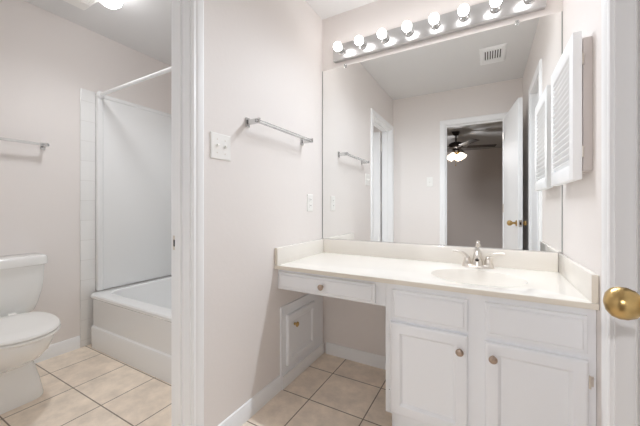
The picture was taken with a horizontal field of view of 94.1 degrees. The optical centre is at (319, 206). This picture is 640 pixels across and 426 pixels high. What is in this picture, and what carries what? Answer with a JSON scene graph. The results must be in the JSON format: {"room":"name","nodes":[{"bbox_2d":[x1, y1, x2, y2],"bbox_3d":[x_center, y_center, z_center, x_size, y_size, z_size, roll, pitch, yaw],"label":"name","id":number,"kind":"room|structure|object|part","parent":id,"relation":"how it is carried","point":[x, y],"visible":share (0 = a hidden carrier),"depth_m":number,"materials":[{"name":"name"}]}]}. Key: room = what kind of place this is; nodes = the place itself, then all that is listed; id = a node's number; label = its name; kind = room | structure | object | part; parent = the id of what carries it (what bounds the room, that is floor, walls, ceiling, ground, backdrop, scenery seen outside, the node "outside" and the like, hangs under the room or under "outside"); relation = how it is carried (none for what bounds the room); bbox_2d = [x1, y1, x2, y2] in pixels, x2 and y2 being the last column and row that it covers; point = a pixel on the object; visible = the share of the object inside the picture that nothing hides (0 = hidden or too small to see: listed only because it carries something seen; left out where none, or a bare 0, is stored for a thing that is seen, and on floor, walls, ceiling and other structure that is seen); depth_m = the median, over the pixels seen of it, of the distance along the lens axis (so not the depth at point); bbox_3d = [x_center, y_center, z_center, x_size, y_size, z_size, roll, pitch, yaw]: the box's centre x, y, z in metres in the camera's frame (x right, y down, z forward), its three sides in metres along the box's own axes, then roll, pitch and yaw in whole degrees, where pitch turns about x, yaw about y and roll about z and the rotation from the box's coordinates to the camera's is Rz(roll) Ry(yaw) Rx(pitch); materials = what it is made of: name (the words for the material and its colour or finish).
{"room":"bathroom","nodes":[
{"label":"bathroom","id":0,"kind":"room"},
{"bbox_2d":[0,0,170,344],"bbox_3d":[-1.923,-0.152,2.177,0.100,2.440,1.917,0,0,29],"label":"wall","id":1,"kind":"structure","parent":0,"point":[46,58],"depth_m":2.11,"materials":[{"name":"white paint"}]},
{"bbox_2d":[0,137,48,149],"bbox_3d":[-2.039,-0.419,1.778,0.084,0.048,0.646,0,0,29],"label":"towel bar","id":2,"kind":"object","parent":1,"relation":"attached to","point":[42,145],"visible":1,"depth_m":1.95,"materials":[{"name":"silver metal"}]},
{"bbox_2d":[34,336,79,363],"bbox_3d":[-2.072,1.023,1.794,0.013,0.090,1.053,0,0,29],"label":"baseboard","id":3,"kind":"structure","parent":1,"relation":"attached to","point":[71,344],"depth_m":2.15,"materials":[{"name":"white paint"}]},
{"bbox_2d":[80,88,94,346],"bbox_3d":[-1.791,0.086,2.298,0.012,1.965,0.098,0,0,29],"label":"trim","id":4,"kind":"structure","parent":1,"relation":"attached to","point":[87,98],"depth_m":2.29,"materials":[{"name":"tile"}]},
{"bbox_2d":[0,344,391,425],"bbox_3d":[-0.490,1.098,1.368,3.390,0.060,2.132,0,0,29],"label":"floor","id":5,"kind":"structure","parent":0,"point":[83,386],"depth_m":1.66,"materials":[{"name":"tile"}]},
{"bbox_2d":[0,253,60,414],"bbox_3d":[-1.740,0.690,1.641,0.738,0.756,0.508,0,0,29],"label":"toilet","id":6,"kind":"object","parent":5,"relation":"on","point":[25,335],"visible":1,"depth_m":1.64,"materials":[{"name":"white ceramic"}]},
{"bbox_3d":[-1.977,0.525,1.773,0.188,0.302,0.484,0,0,29],"label":"tank","id":7,"kind":"part","parent":6,"relation":"part of","materials":[{"name":"white ceramic"}]},
{"bbox_3d":[-1.972,0.343,1.770,0.206,0.062,0.508,0,0,29],"label":"tank lid","id":8,"kind":"part","parent":6,"relation":"part of","materials":[{"name":"white ceramic"}]},
{"bbox_3d":[-1.734,0.872,1.637,0.696,0.392,0.374,0,0,29],"label":"bowl","id":9,"kind":"part","parent":6,"relation":"part of","materials":[{"name":"white ceramic"}]},
{"bbox_3d":[-1.640,0.667,1.585,0.510,0.016,0.388,0,0,29],"label":"seat","id":10,"kind":"part","parent":6,"relation":"part of","materials":[{"name":"white plastic"}]},
{"bbox_3d":[-1.639,0.645,1.584,0.504,0.024,0.384,0,0,29],"label":"seat lid","id":11,"kind":"part","parent":6,"relation":"part of","materials":[{"name":"white plastic"}]},
{"bbox_2d":[91,276,170,383],"bbox_3d":[-0.928,0.866,2.259,1.482,0.405,0.796,0,0,29],"label":"bathtub","id":12,"kind":"object","parent":5,"relation":"on","point":[131,325],"visible":0.27,"depth_m":2.05,"materials":[{"name":"white ceramic"}]},
{"bbox_2d":[95,94,170,290],"bbox_3d":[-0.928,-0.113,2.295,1.520,1.552,0.738,0,0,29],"label":"tub surround","id":13,"kind":"object","parent":12,"relation":"on","point":[133,141],"visible":0.34,"depth_m":2.56,"materials":[{"name":"white plastic"}]},
{"bbox_2d":[96,67,170,97],"bbox_3d":[-1.078,-0.874,1.976,1.470,0.053,0.053,0,0,29],"label":"shower rod","id":14,"kind":"object","parent":13,"relation":"attached to","point":[100,94],"visible":0.51,"depth_m":2.09,"materials":[{"name":"white paint"}]},
{"bbox_2d":[386,283,595,425],"bbox_3d":[0.759,0.712,1.442,0.754,0.712,0.583,0,0,29],"label":"vanity cabinet","id":15,"kind":"object","parent":5,"relation":"on","point":[453,358],"visible":0.98,"depth_m":1.20,"materials":[{"name":"white paint"}]},
{"bbox_3d":[0.470,0.746,1.314,0.323,0.420,0.021,0,0,29],"label":"door","id":16,"kind":"part","parent":15,"relation":"part of","materials":[{"name":"white paint"}]},
{"bbox_3d":[0.473,0.453,1.312,0.316,0.133,0.021,0,0,29],"label":"false drawer","id":17,"kind":"part","parent":15,"relation":"part of","materials":[{"name":"white paint"}]},
{"bbox_2d":[274,239,598,309],"bbox_3d":[0.485,0.355,1.603,1.388,0.241,0.568,0,0,29],"label":"countertop","id":18,"kind":"structure","parent":15,"relation":"on","point":[554,278],"depth_m":1.56,"materials":[{"name":"stone"}]},
{"bbox_2d":[278,269,385,305],"bbox_3d":[0.152,0.415,1.780,0.634,0.117,0.582,0,0,29],"label":"drawer unit","id":19,"kind":"object","parent":18,"relation":"attached to","point":[370,292],"visible":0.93,"depth_m":1.53,"materials":[{"name":"white paint"}]},
{"bbox_2d":[452,242,504,268],"bbox_3d":[0.844,0.266,1.599,0.252,0.135,0.141,0,0,29],"label":"faucet","id":20,"kind":"object","parent":18,"relation":"on","point":[477,262],"visible":1,"depth_m":1.61,"materials":[{"name":"silver metal"}]},
{"bbox_3d":[0.797,0.283,1.671,0.099,0.080,0.048,0,0,29],"label":"handle","id":21,"kind":"part","parent":20,"relation":"part of","materials":[{"name":"silver metal"}]},
{"bbox_3d":[0.844,0.271,1.599,0.061,0.100,0.141,0,0,29],"label":"spout","id":22,"kind":"part","parent":20,"relation":"part of","materials":[{"name":"silver metal"}]},
{"bbox_3d":[0.864,0.325,1.634,0.156,0.016,0.054,0,0,29],"label":"plate","id":23,"kind":"part","parent":20,"relation":"part of","materials":[{"name":"silver metal"}]},
{"bbox_3d":[0.931,0.283,1.597,0.099,0.080,0.048,0,0,29],"label":"handle","id":24,"kind":"part","parent":20,"relation":"part of","materials":[{"name":"silver metal"}]},
{"bbox_2d":[431,269,527,285],"bbox_3d":[0.743,0.405,1.418,0.404,0.142,0.320,0,0,29],"label":"sink basin","id":25,"kind":"object","parent":18,"relation":"in","point":[464,276],"depth_m":1.52,"materials":[{"name":"ceramic"}]},
{"bbox_3d":[0.575,0.600,1.227,0.031,0.031,0.028,0,0,29],"label":"knob","id":26,"kind":"part","parent":15,"relation":"part of","materials":[{"name":"gold metal"}]},
{"bbox_3d":[0.679,0.600,1.169,0.031,0.031,0.028,0,0,29],"label":"knob","id":27,"kind":"part","parent":15,"relation":"part of","materials":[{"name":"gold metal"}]},
{"bbox_3d":[0.805,0.453,1.127,0.316,0.133,0.021,0,0,29],"label":"false drawer","id":28,"kind":"part","parent":15,"relation":"part of","materials":[{"name":"white paint"}]},
{"bbox_3d":[0.806,0.750,1.127,0.318,0.413,0.021,0,0,29],"label":"door","id":29,"kind":"part","parent":15,"relation":"part of","materials":[{"name":"white paint"}]},
{"bbox_2d":[24,0,377,65],"bbox_3d":[-0.490,-1.402,1.368,3.390,0.060,2.132,0,0,29],"label":"ceiling","id":30,"kind":"structure","parent":0,"point":[143,26],"depth_m":2.15,"materials":[{"name":"white paint"}]},
{"bbox_2d":[63,0,122,9],"bbox_3d":[-1.490,-1.310,1.836,0.432,0.124,0.355,0,0,29],"label":"fan light","id":31,"kind":"object","parent":30,"relation":"attached to","point":[82,4],"visible":1,"depth_m":1.92,"materials":[{"name":"white glass"}]},
{"bbox_2d":[63,0,98,9],"bbox_3d":[-1.566,-1.348,1.849,0.287,0.048,0.302,0,0,29],"label":"grille","id":32,"kind":"object","parent":31,"relation":"attached to","point":[82,4],"depth_m":1.95,"materials":[{"name":"white plastic"}]},
{"bbox_3d":[-1.310,-1.304,1.859,0.139,0.112,0.139,0,0,29],"label":"lamp globe","id":33,"kind":"part","parent":31,"relation":"part of","materials":[{"name":"white glass"}]},
{"bbox_2d":[204,0,321,425],"bbox_3d":[-0.500,-0.152,1.383,0.115,2.440,1.917,0,0,29],"label":"wall","id":34,"kind":"structure","parent":0,"point":[263,58],"depth_m":1.54,"materials":[{"name":"white paint"}]},
{"bbox_2d":[171,0,203,425],"bbox_3d":[-0.753,0.022,0.930,0.150,2.092,0.834,0,0,29],"label":"trim","id":35,"kind":"structure","parent":34,"relation":"attached to","point":[187,16],"depth_m":1.23,"materials":[{"name":"white paint"}]},
{"bbox_2d":[210,131,230,160],"bbox_3d":[-0.444,-0.270,1.347,0.016,0.116,0.117,0,0,29],"label":"light switch","id":36,"kind":"object","parent":34,"relation":"attached to","point":[220,144],"visible":1,"depth_m":1.34,"materials":[{"name":"white plastic"}]},
{"bbox_2d":[218,375,280,425],"bbox_3d":[-0.360,1.026,1.502,0.013,0.085,0.537,0,0,29],"label":"baseboard","id":37,"kind":"structure","parent":34,"relation":"attached to","point":[252,406],"depth_m":1.53,"materials":[{"name":"white paint"}]},
{"bbox_2d":[245,117,312,145],"bbox_3d":[-0.207,-0.422,1.703,0.084,0.048,0.536,0,0,29],"label":"towel bar","id":38,"kind":"object","parent":34,"relation":"attached to","point":[248,121],"visible":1,"depth_m":1.58,"materials":[{"name":"silver metal"}]},
{"bbox_2d":[280,294,323,389],"bbox_3d":[-0.086,0.829,1.945,0.057,0.478,0.503,0,0,29],"label":"door","id":39,"kind":"structure","parent":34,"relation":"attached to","point":[301,319],"depth_m":1.89,"materials":[{"name":"white paint"}]},
{"bbox_3d":[-0.116,0.797,1.910,0.018,0.298,0.318,0,0,29],"label":"hatch door","id":40,"kind":"part","parent":39,"relation":"part of","materials":[{"name":"white paint"}]},
{"bbox_2d":[307,194,312,211],"bbox_3d":[-0.067,-0.024,2.032,0.008,0.116,0.072,0,0,29],"label":"wall outlet","id":41,"kind":"object","parent":34,"relation":"attached to","point":[309,196],"visible":1,"depth_m":2.02,"materials":[{"name":"white plastic"}]},
{"bbox_2d":[322,0,562,356],"bbox_3d":[0.005,-0.152,2.256,3.390,2.440,0.100,0,0,29],"label":"wall","id":42,"kind":"structure","parent":0,"point":[361,326],"depth_m":2.01,"materials":[{"name":"white paint"}]},
{"bbox_2d":[326,342,385,369],"bbox_3d":[0.307,1.028,2.022,0.595,0.080,0.013,0,0,29],"label":"baseboard","id":43,"kind":"structure","parent":42,"relation":"attached to","point":[359,356],"depth_m":2.05,"materials":[{"name":"white paint"}]},
{"bbox_2d":[333,0,546,62],"bbox_3d":[0.607,-1.079,1.785,1.216,0.111,0.134,0,0,29],"label":"vanity light","id":44,"kind":"object","parent":42,"relation":"attached to","point":[465,17],"visible":1,"depth_m":1.76,"materials":[{"name":"silver metal"}]},
{"bbox_2d":[333,42,345,54],"bbox_3d":[0.129,-1.079,2.031,0.056,0.056,0.099,0,0,29],"label":"bulb","id":45,"kind":"object","parent":44,"relation":"attached to","point":[340,49],"depth_m":2.04,"materials":[{"name":"white glass"}]},
{"bbox_2d":[354,35,366,49],"bbox_3d":[0.263,-1.079,1.956,0.056,0.056,0.099,0,0,29],"label":"bulb","id":46,"kind":"object","parent":44,"relation":"attached to","point":[361,43],"depth_m":1.97,"materials":[{"name":"white glass"}]},
{"bbox_2d":[377,28,388,43],"bbox_3d":[0.397,-1.079,1.881,0.056,0.056,0.099,0,0,29],"label":"bulb","id":47,"kind":"object","parent":44,"relation":"attached to","point":[383,35],"depth_m":1.89,"materials":[{"name":"white glass"}]},
{"bbox_2d":[402,21,413,36],"bbox_3d":[0.531,-1.079,1.807,0.056,0.056,0.099,0,0,29],"label":"bulb","id":48,"kind":"object","parent":44,"relation":"attached to","point":[407,28],"depth_m":1.80,"materials":[{"name":"white glass"}]},
{"bbox_2d":[429,13,440,29],"bbox_3d":[0.665,-1.079,1.732,0.056,0.056,0.099,0,0,29],"label":"bulb","id":49,"kind":"object","parent":44,"relation":"attached to","point":[434,19],"depth_m":1.73,"materials":[{"name":"white glass"}]},
{"bbox_2d":[458,4,469,21],"bbox_3d":[0.799,-1.079,1.657,0.056,0.056,0.099,0,0,29],"label":"bulb","id":50,"kind":"object","parent":44,"relation":"attached to","point":[464,10],"depth_m":1.64,"materials":[{"name":"white glass"}]},
{"bbox_2d":[490,0,501,13],"bbox_3d":[0.933,-1.079,1.582,0.056,0.056,0.099,0,0,29],"label":"bulb","id":51,"kind":"object","parent":44,"relation":"attached to","point":[495,5],"depth_m":1.60,"materials":[{"name":"white glass"}]},
{"bbox_2d":[524,0,534,3],"bbox_3d":[1.067,-1.079,1.507,0.056,0.056,0.099,0,0,29],"label":"bulb","id":52,"kind":"object","parent":44,"relation":"attached to","point":[525,1],"depth_m":1.54,"materials":[{"name":"white glass"}]},
{"bbox_2d":[324,239,557,271],"bbox_3d":[0.619,0.284,1.843,1.348,0.098,0.020,0,0,29],"label":"backsplash","id":53,"kind":"structure","parent":42,"relation":"attached to","point":[515,259],"depth_m":1.78,"materials":[{"name":"stone"}]},
{"bbox_2d":[322,11,562,251],"bbox_3d":[0.623,-0.384,1.847,1.387,1.232,0.010,0,0,29],"label":"wall mirror","id":54,"kind":"object","parent":42,"relation":"attached to","point":[448,142],"visible":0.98,"depth_m":1.76,"materials":[{"name":"silver mirror"}]},
{"bbox_2d":[563,0,600,425],"bbox_3d":[0.813,-0.152,0.650,0.110,2.440,1.917,0,0,29],"label":"wall","id":55,"kind":"structure","parent":0,"point":[581,198],"depth_m":1.12,"materials":[{"name":"white paint"}]},
{"bbox_2d":[551,31,591,185],"bbox_3d":[1.068,-0.373,1.281,0.058,0.547,0.431,0,0,29],"label":"medicine cabinet","id":56,"kind":"object","parent":55,"relation":"attached to","point":[571,78],"visible":1,"depth_m":1.12,"materials":[{"name":"white paint"}]},
{"bbox_2d":[601,0,639,425],"bbox_3d":[0.807,0.022,0.658,0.128,2.092,0.619,0,0,29],"label":"door","id":57,"kind":"structure","parent":55,"relation":"attached to","point":[620,19],"depth_m":0.89,"materials":[{"name":"white paint"}]},
{"bbox_3d":[-0.982,-0.152,0.488,3.390,2.440,0.115,0,0,29],"label":"wall","id":58,"kind":"structure","parent":0,"visible":0},
{"bbox_2d":[603,287,639,319],"bbox_3d":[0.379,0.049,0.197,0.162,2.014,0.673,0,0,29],"label":"door knob","id":59,"kind":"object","parent":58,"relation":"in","point":[623,303],"depth_m":0.45,"materials":[{"name":"gold metal"}]}
]}

